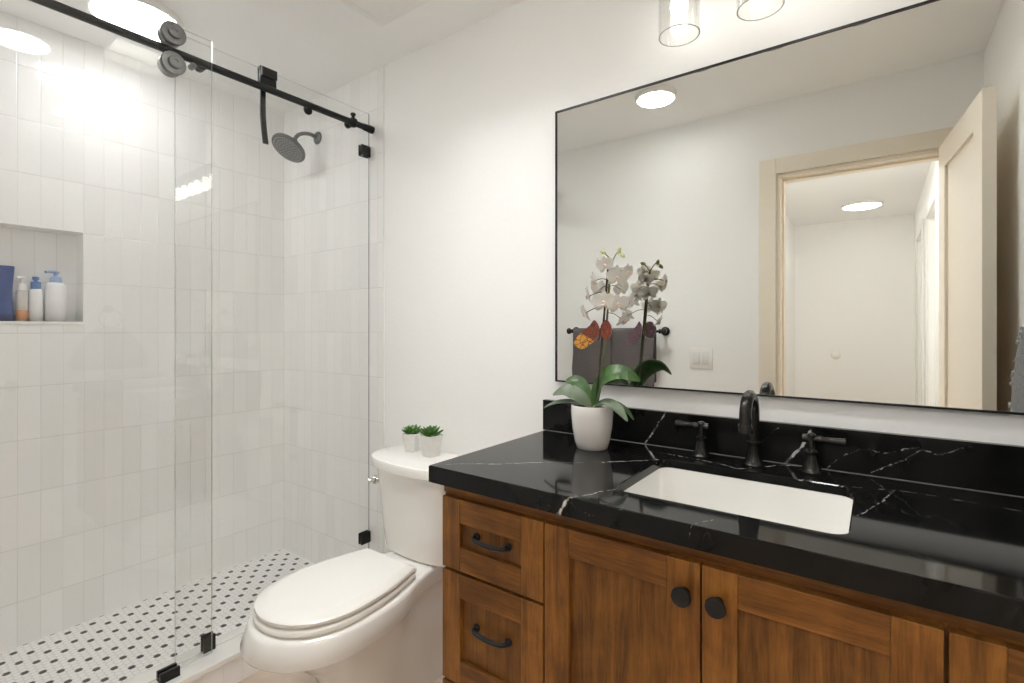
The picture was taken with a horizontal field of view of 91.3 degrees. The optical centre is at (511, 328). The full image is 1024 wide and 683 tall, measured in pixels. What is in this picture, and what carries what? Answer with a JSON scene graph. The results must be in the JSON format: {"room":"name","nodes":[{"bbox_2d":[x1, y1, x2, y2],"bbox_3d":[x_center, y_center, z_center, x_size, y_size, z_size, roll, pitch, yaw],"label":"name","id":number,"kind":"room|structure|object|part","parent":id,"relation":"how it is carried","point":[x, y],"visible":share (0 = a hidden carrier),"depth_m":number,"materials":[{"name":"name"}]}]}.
{"room":"bathroom","nodes":[
{"label":"bathroom","id":0,"kind":"room"},
{"bbox_2d":[0,11,283,653],"bbox_3d":[-1.703,0.029,2.143,0.120,2.376,1.650,0,0,36],"label":"wall","id":1,"kind":"structure","parent":0,"point":[87,130],"depth_m":2.13,"materials":[{"name":"white tile"}]},
{"bbox_2d":[0,321,82,324],"bbox_3d":[-1.865,-0.022,1.894,0.096,0.012,0.356,0,0,36],"label":"trim","id":2,"kind":"structure","parent":1,"relation":"attached to","point":[1,322],"depth_m":1.91,"materials":[{"name":"white tile"}]},
{"bbox_2d":[0,265,14,320],"bbox_3d":[-1.892,-0.132,1.864,0.047,0.208,0.059,0,0,36],"label":"shampoo bottle","id":3,"kind":"object","parent":2,"relation":"on","point":[6,272],"visible":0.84,"depth_m":1.86,"materials":[{"name":"blue plastic"}]},
{"bbox_2d":[15,276,27,320],"bbox_3d":[-1.863,-0.115,1.901,0.041,0.172,0.038,0,0,36],"label":"soap dispenser","id":4,"kind":"object","parent":2,"relation":"on","point":[21,295],"visible":0.93,"depth_m":1.89,"materials":[{"name":"plastic"}]},
{"bbox_2d":[28,277,42,320],"bbox_3d":[-1.841,-0.115,1.935,0.042,0.173,0.042,0,0,36],"label":"lotion bottle","id":5,"kind":"object","parent":2,"relation":"on","point":[35,307],"visible":0.95,"depth_m":1.92,"materials":[{"name":"white plastic"}]},
{"bbox_2d":[44,270,66,321],"bbox_3d":[-1.808,-0.129,1.980,0.067,0.201,0.070,0,0,36],"label":"lotion bottle","id":6,"kind":"object","parent":2,"relation":"on","point":[55,297],"visible":0.99,"depth_m":1.96,"materials":[{"name":"white plastic"}]},
{"bbox_2d":[0,549,314,682],"bbox_3d":[-1.432,1.250,1.939,0.800,0.134,1.660,0,0,36],"label":"floor","id":7,"kind":"structure","parent":0,"point":[117,646],"depth_m":1.96,"materials":[{"name":"white tile"}]},
{"bbox_2d":[0,0,522,112],"bbox_3d":[-0.462,-1.239,1.248,3.340,0.160,1.670,0,0,36],"label":"ceiling","id":8,"kind":"structure","parent":0,"point":[315,48],"depth_m":1.98,"materials":[{"name":"paint"}]},
{"bbox_2d":[86,0,184,41],"bbox_3d":[-1.381,-1.142,1.846,0.292,0.034,0.292,0,0,36],"label":"recessed light","id":9,"kind":"object","parent":8,"relation":"in","point":[143,17],"visible":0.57,"depth_m":1.80,"materials":[{"name":"white plastic"}]},
{"bbox_2d":[338,0,430,26],"bbox_3d":[-0.459,-1.150,1.673,0.330,0.017,0.330,0,0,36],"label":"exhaust fan","id":10,"kind":"object","parent":8,"relation":"attached to","point":[380,12],"visible":1,"depth_m":1.78,"materials":[{"name":"white plastic"}]},
{"bbox_2d":[347,0,416,20],"bbox_3d":[-0.459,-1.144,1.673,0.264,0.004,0.264,0,0,36],"label":"grille","id":11,"kind":"object","parent":10,"relation":"attached to","point":[378,10],"depth_m":1.78,"materials":[{"name":"white plastic"}]},
{"bbox_2d":[238,670,444,682],"bbox_3d":[-0.107,1.267,0.970,2.237,0.100,1.660,0,0,36],"label":"floor","id":12,"kind":"structure","parent":0,"point":[260,676],"depth_m":1.74,"materials":[{"name":"beige tile"}]},
{"bbox_2d":[240,444,461,682],"bbox_3d":[-0.477,0.844,1.622,0.508,0.745,0.753,0,0,36],"label":"toilet","id":13,"kind":"object","parent":12,"relation":"on","point":[366,615],"visible":0.92,"depth_m":1.55,"materials":[{"name":"ceramic"}]},
{"bbox_3d":[-0.543,0.804,1.524,0.345,0.020,0.446,0,0,36],"label":"seat","id":14,"kind":"part","parent":13,"relation":"part of","materials":[{"name":"plastic"}]},
{"bbox_3d":[-0.543,0.778,1.525,0.339,0.025,0.441,0,0,36],"label":"seat lid","id":15,"kind":"part","parent":13,"relation":"part of","materials":[{"name":"plastic"}]},
{"bbox_3d":[-0.484,1.016,1.604,0.384,0.401,0.716,0,0,36],"label":"bowl","id":16,"kind":"part","parent":13,"relation":"part of","materials":[{"name":"ceramic"}]},
{"bbox_3d":[-0.528,0.585,1.939,0.057,0.038,0.038,0,0,12],"label":"flush lever","id":17,"kind":"part","parent":13,"relation":"part of","materials":[{"name":"silver metal"}]},
{"bbox_2d":[402,424,420,451],"bbox_3d":[-0.389,0.420,1.931,0.081,0.103,0.080,0,0,36],"label":"potted succulent","id":18,"kind":"object","parent":13,"relation":"on","point":[411,440],"visible":0.98,"depth_m":1.91,"materials":[{"name":"white ceramic"}]},
{"bbox_3d":[-0.320,0.662,1.829,0.452,0.305,0.215,0,0,36],"label":"tank","id":19,"kind":"part","parent":13,"relation":"part of","materials":[{"name":"ceramic"}]},
{"bbox_3d":[-0.323,0.490,1.825,0.499,0.038,0.242,0,0,36],"label":"tank lid","id":20,"kind":"part","parent":13,"relation":"part of","materials":[{"name":"ceramic"}]},
{"bbox_2d":[419,425,443,457],"bbox_3d":[-0.299,0.414,1.859,0.090,0.114,0.083,0,0,36],"label":"potted succulent","id":21,"kind":"object","parent":13,"relation":"on","point":[430,438],"visible":1,"depth_m":1.84,"materials":[{"name":"white ceramic"}]},
{"bbox_2d":[419,434,442,457],"bbox_3d":[-0.301,0.432,1.858,0.070,0.079,0.070,0,0,42],"label":"pot","id":22,"kind":"object","parent":21,"relation":"attached to","point":[430,444],"depth_m":1.83,"materials":[{"name":"white ceramic"}]},
{"bbox_2d":[443,486,1023,682],"bbox_3d":[0.470,0.790,1.095,1.238,0.854,0.570,0,0,36],"label":"vanity cabinet","id":23,"kind":"object","parent":12,"relation":"on","point":[531,595],"visible":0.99,"depth_m":0.94,"materials":[{"name":"brown wood"}]},
{"bbox_3d":[-0.048,0.987,1.168,0.298,0.230,0.019,0,0,36],"label":"drawer","id":24,"kind":"part","parent":23,"relation":"part of","materials":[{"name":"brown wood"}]},
{"bbox_3d":[-0.053,0.714,1.157,0.113,0.019,0.027,0,0,36],"label":"handle","id":25,"kind":"part","parent":23,"relation":"part of","materials":[{"name":"black metal"}]},
{"bbox_3d":[-0.053,0.497,1.157,0.113,0.019,0.027,0,0,36],"label":"handle","id":26,"kind":"part","parent":23,"relation":"part of","materials":[{"name":"black metal"}]},
{"bbox_3d":[-0.048,0.730,1.168,0.298,0.268,0.019,0,0,36],"label":"drawer","id":27,"kind":"part","parent":23,"relation":"part of","materials":[{"name":"brown wood"}]},
{"bbox_3d":[-0.048,0.502,1.168,0.298,0.174,0.019,0,0,36],"label":"drawer","id":28,"kind":"part","parent":23,"relation":"part of","materials":[{"name":"brown wood"}]},
{"bbox_3d":[0.206,0.758,0.983,0.323,0.687,0.019,0,0,36],"label":"cabinet door","id":29,"kind":"part","parent":23,"relation":"part of","materials":[{"name":"brown wood"}]},
{"bbox_3d":[0.301,0.470,0.883,0.035,0.035,0.029,0,0,36],"label":"knob","id":30,"kind":"part","parent":23,"relation":"part of","materials":[{"name":"black metal"}]},
{"bbox_3d":[0.347,0.470,0.849,0.035,0.035,0.029,0,0,36],"label":"knob","id":31,"kind":"part","parent":23,"relation":"part of","materials":[{"name":"black metal"}]},
{"bbox_2d":[429,430,1023,632],"bbox_3d":[0.468,0.362,1.106,1.268,0.042,0.560,0,0,36],"label":"countertop","id":32,"kind":"structure","parent":23,"relation":"on","point":[953,551],"depth_m":0.90,"materials":[{"name":"black stone"}]},
{"bbox_2d":[544,247,640,450],"bbox_3d":[0.230,0.058,1.436,0.276,0.566,0.119,0,0,36],"label":"potted orchid","id":33,"kind":"object","parent":32,"relation":"on","point":[592,418],"visible":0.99,"depth_m":1.39,"materials":[{"name":"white plant"}]},
{"bbox_3d":[0.211,-0.048,1.438,0.022,0.046,0.060,0,0,30],"label":"flower","id":34,"kind":"part","parent":33,"relation":"part of","materials":[{"name":"white plant"}]},
{"bbox_3d":[0.218,-0.097,1.425,0.016,0.051,0.064,0,0,16],"label":"flower","id":35,"kind":"part","parent":33,"relation":"part of","materials":[{"name":"white plant"}]},
{"bbox_3d":[0.230,0.279,1.436,0.120,0.124,0.120,0,0,36],"label":"pot","id":36,"kind":"part","parent":33,"relation":"part of","materials":[{"name":"white ceramic"}]},
{"bbox_2d":[574,320,611,348],"bbox_3d":[0.230,0.016,1.407,0.112,0.082,0.019,0,0,31],"label":"clip","id":37,"kind":"object","parent":33,"relation":"attached to","point":[592,332],"visible":1,"depth_m":1.41,"materials":[{"name":"plastic"}]},
{"bbox_3d":[0.229,-0.139,1.409,0.015,0.052,0.064,0,0,-1],"label":"flower","id":38,"kind":"part","parent":33,"relation":"part of","materials":[{"name":"white plant"}]},
{"bbox_3d":[0.255,-0.117,1.431,0.060,0.048,0.016,0,0,-1],"label":"flower","id":39,"kind":"part","parent":33,"relation":"part of","materials":[{"name":"white plant"}]},
{"bbox_3d":[0.252,-0.079,1.374,0.072,0.056,0.013,0,0,33],"label":"flower","id":40,"kind":"part","parent":33,"relation":"part of","materials":[{"name":"white plant"}]},
{"bbox_3d":[0.255,-0.179,1.378,0.058,0.046,0.015,0,0,44],"label":"flower","id":41,"kind":"part","parent":33,"relation":"part of","materials":[{"name":"white plant"}]},
{"bbox_3d":[0.269,0.008,1.405,0.082,0.445,0.010,0,0,36],"label":"stem","id":42,"kind":"part","parent":33,"relation":"part of","materials":[{"name":"green plant"}]},
{"bbox_3d":[0.288,-0.071,1.362,0.064,0.051,0.014,0,0,-8],"label":"flower","id":43,"kind":"part","parent":33,"relation":"part of","materials":[{"name":"white plant"}]},
{"bbox_3d":[0.287,-0.144,1.363,0.062,0.049,0.016,0,0,3],"label":"flower","id":44,"kind":"part","parent":33,"relation":"part of","materials":[{"name":"white plant"}]},
{"bbox_3d":[0.310,-0.116,1.424,0.014,0.049,0.060,0,0,-34],"label":"flower","id":45,"kind":"part","parent":33,"relation":"part of","materials":[{"name":"white plant"}]},
{"bbox_3d":[0.308,-0.028,1.385,0.023,0.037,0.055,0,0,43],"label":"flower","id":46,"kind":"part","parent":33,"relation":"part of","materials":[{"name":"white plant"}]},
{"bbox_3d":[0.317,-0.159,1.365,0.013,0.043,0.054,0,0,43],"label":"flower","id":47,"kind":"part","parent":33,"relation":"part of","materials":[{"name":"white plant"}]},
{"bbox_3d":[0.332,-0.077,1.400,0.018,0.045,0.059,0,0,-3],"label":"flower","id":48,"kind":"part","parent":33,"relation":"part of","materials":[{"name":"white plant"}]},
{"bbox_2d":[624,467,852,533],"bbox_3d":[0.475,0.449,1.072,0.479,0.172,0.372,0,0,36],"label":"sink","id":49,"kind":"object","parent":32,"relation":"in","point":[808,509],"visible":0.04,"depth_m":1.19,"materials":[{"name":"ceramic"}]},
{"bbox_2d":[674,390,846,475],"bbox_3d":[0.582,0.245,1.226,0.394,0.193,0.162,0,0,36],"label":"faucet","id":50,"kind":"object","parent":32,"relation":"on","point":[749,412],"visible":1,"depth_m":1.20,"materials":[{"name":"black metal"}]},
{"bbox_3d":[0.485,0.261,1.351,0.090,0.020,0.020,0,0,34],"label":"lever","id":51,"kind":"part","parent":50,"relation":"part of","materials":[{"name":"brown metal"}]},
{"bbox_3d":[0.506,0.294,1.337,0.052,0.095,0.052,0,0,36],"label":"handle","id":52,"kind":"part","parent":50,"relation":"part of","materials":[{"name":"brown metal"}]},
{"bbox_3d":[0.574,0.210,1.211,0.033,0.123,0.130,0,0,36],"label":"spout","id":53,"kind":"part","parent":50,"relation":"part of","materials":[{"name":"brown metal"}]},
{"bbox_3d":[0.605,0.304,1.252,0.052,0.075,0.052,0,0,36],"label":"spout","id":54,"kind":"part","parent":50,"relation":"part of","materials":[{"name":"brown metal"}]},
{"bbox_3d":[0.711,0.294,1.187,0.052,0.095,0.052,0,0,36],"label":"handle","id":55,"kind":"part","parent":50,"relation":"part of","materials":[{"name":"brown metal"}]},
{"bbox_3d":[0.731,0.261,1.172,0.090,0.020,0.020,0,0,38],"label":"lever","id":56,"kind":"part","parent":50,"relation":"part of","materials":[{"name":"brown metal"}]},
{"bbox_3d":[0.469,0.758,0.790,0.323,0.687,0.019,0,0,36],"label":"cabinet door","id":57,"kind":"part","parent":23,"relation":"part of","materials":[{"name":"brown wood"}]},
{"bbox_3d":[0.712,0.502,0.612,0.270,0.174,0.019,0,0,36],"label":"drawer","id":58,"kind":"part","parent":23,"relation":"part of","materials":[{"name":"brown wood"}]},
{"bbox_2d":[385,0,1023,552],"bbox_3d":[0.370,0.029,1.588,2.237,2.376,0.100,0,0,36],"label":"wall","id":59,"kind":"structure","parent":0,"point":[470,113],"depth_m":1.80,"materials":[{"name":"paint"}]},
{"bbox_2d":[121,624,245,682],"bbox_3d":[-1.050,1.117,1.683,0.148,0.020,1.422,0,0,36],"label":"shower curb","id":60,"kind":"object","parent":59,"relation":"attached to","point":[193,663],"depth_m":1.67,"materials":[{"name":"white stone"}]},
{"bbox_2d":[156,662,179,682],"bbox_3d":[-1.090,1.091,1.587,0.036,0.030,0.055,0,0,36],"label":"guide","id":61,"kind":"object","parent":60,"relation":"on","point":[171,671],"visible":1,"depth_m":1.58,"materials":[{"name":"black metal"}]},
{"bbox_2d":[190,656,259,682],"bbox_3d":[-1.050,1.172,1.683,0.128,0.090,1.422,0,0,36],"label":"trim","id":62,"kind":"structure","parent":59,"relation":"attached to","point":[235,671],"depth_m":1.70,"materials":[{"name":"white tile"}]},
{"bbox_2d":[284,67,382,563],"bbox_3d":[-0.916,0.029,2.528,0.937,2.376,0.100,0,0,36],"label":"wall tile","id":63,"kind":"structure","parent":59,"relation":"attached to","point":[326,193],"depth_m":2.44,"materials":[{"name":"white tile"}]},
{"bbox_2d":[29,0,374,133],"bbox_3d":[-1.056,-0.895,1.686,0.062,0.080,1.419,0,0,36],"label":"shower rail","id":64,"kind":"object","parent":63,"relation":"attached to","point":[202,65],"visible":0.99,"depth_m":1.68,"materials":[{"name":"black metal"}]},
{"bbox_2d":[157,20,211,651],"bbox_3d":[-1.215,0.058,1.425,0.061,2.070,0.666,0,0,36],"label":"sliding shower door","id":65,"kind":"structure","parent":64,"relation":"hanging from","point":[171,64],"depth_m":1.60,"materials":[{"name":"clear glass"}]},
{"bbox_3d":[-1.210,0.062,1.421,0.008,2.062,0.666,0,0,36],"label":"glass panel","id":66,"kind":"part","parent":65,"relation":"part of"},
{"bbox_2d":[363,123,374,133],"bbox_3d":[-0.643,-0.894,2.233,0.033,0.033,0.050,0,0,36],"label":"end cap","id":67,"kind":"object","parent":64,"relation":"attached to","point":[370,129],"depth_m":2.22,"materials":[{"name":"black metal"}]},
{"bbox_2d":[175,77,370,661],"bbox_3d":[-0.877,0.067,1.955,0.028,2.080,0.775,0,0,36],"label":"screen","id":68,"kind":"object","parent":63,"relation":"attached to","point":[364,537],"visible":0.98,"depth_m":1.72,"materials":[{"name":"clear glass"}]},
{"bbox_2d":[257,65,276,144],"bbox_3d":[-0.923,-0.841,1.888,0.041,0.279,0.062,0,0,36],"label":"hook","id":69,"kind":"object","parent":68,"relation":"hanging from","point":[267,76],"visible":0.85,"depth_m":1.88,"materials":[{"name":"black metal"}]},
{"bbox_3d":[-0.938,-0.807,1.892,0.012,0.212,0.029,0,0,36],"label":"arm","id":70,"kind":"part","parent":69,"relation":"part of","materials":[{"name":"black metal"}]},
{"bbox_2d":[271,131,321,162],"bbox_3d":[-1.034,-0.898,2.411,0.163,0.179,0.227,0,0,36],"label":"showerhead","id":71,"kind":"object","parent":63,"relation":"attached to","point":[287,146],"visible":1,"depth_m":2.38,"materials":[{"name":"metal"}]},
{"bbox_3d":[-1.014,-0.932,2.447,0.024,0.077,0.133,0,0,36],"label":"arm","id":72,"kind":"part","parent":71,"relation":"part of","materials":[{"name":"metal"}]},
{"bbox_2d":[383,66,384,553],"bbox_3d":[-0.552,-0.026,2.227,0.006,2.266,0.056,0,0,36],"label":"trim","id":73,"kind":"structure","parent":59,"relation":"attached to","point":[383,66],"depth_m":2.20,"materials":[{"name":"white paint"}]},
{"bbox_2d":[659,0,784,46],"bbox_3d":[0.626,-0.905,1.243,0.544,0.236,0.153,0,0,36],"label":"vanity light","id":74,"kind":"object","parent":59,"relation":"attached to","point":[678,8],"visible":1,"depth_m":1.33,"materials":[{"name":"clear glass"}]},
{"bbox_3d":[0.449,-0.878,1.344,0.046,0.086,0.046,0,0,36],"label":"bulb","id":75,"kind":"part","parent":74,"relation":"part of","materials":[{"name":"white glass"}]},
{"bbox_2d":[543,399,1023,497],"bbox_3d":[0.624,0.291,1.326,1.276,0.101,0.022,0,0,36],"label":"backsplash","id":76,"kind":"structure","parent":59,"relation":"attached to","point":[996,468],"depth_m":1.18,"materials":[{"name":"black stone"}]},
{"bbox_2d":[555,0,1023,414],"bbox_3d":[0.635,-0.275,1.322,1.206,0.902,0.015,0,0,36],"label":"wall mirror","id":77,"kind":"object","parent":59,"relation":"attached to","point":[835,214],"visible":0.88,"depth_m":1.23,"materials":[{"name":"black mirror"}]}
]}

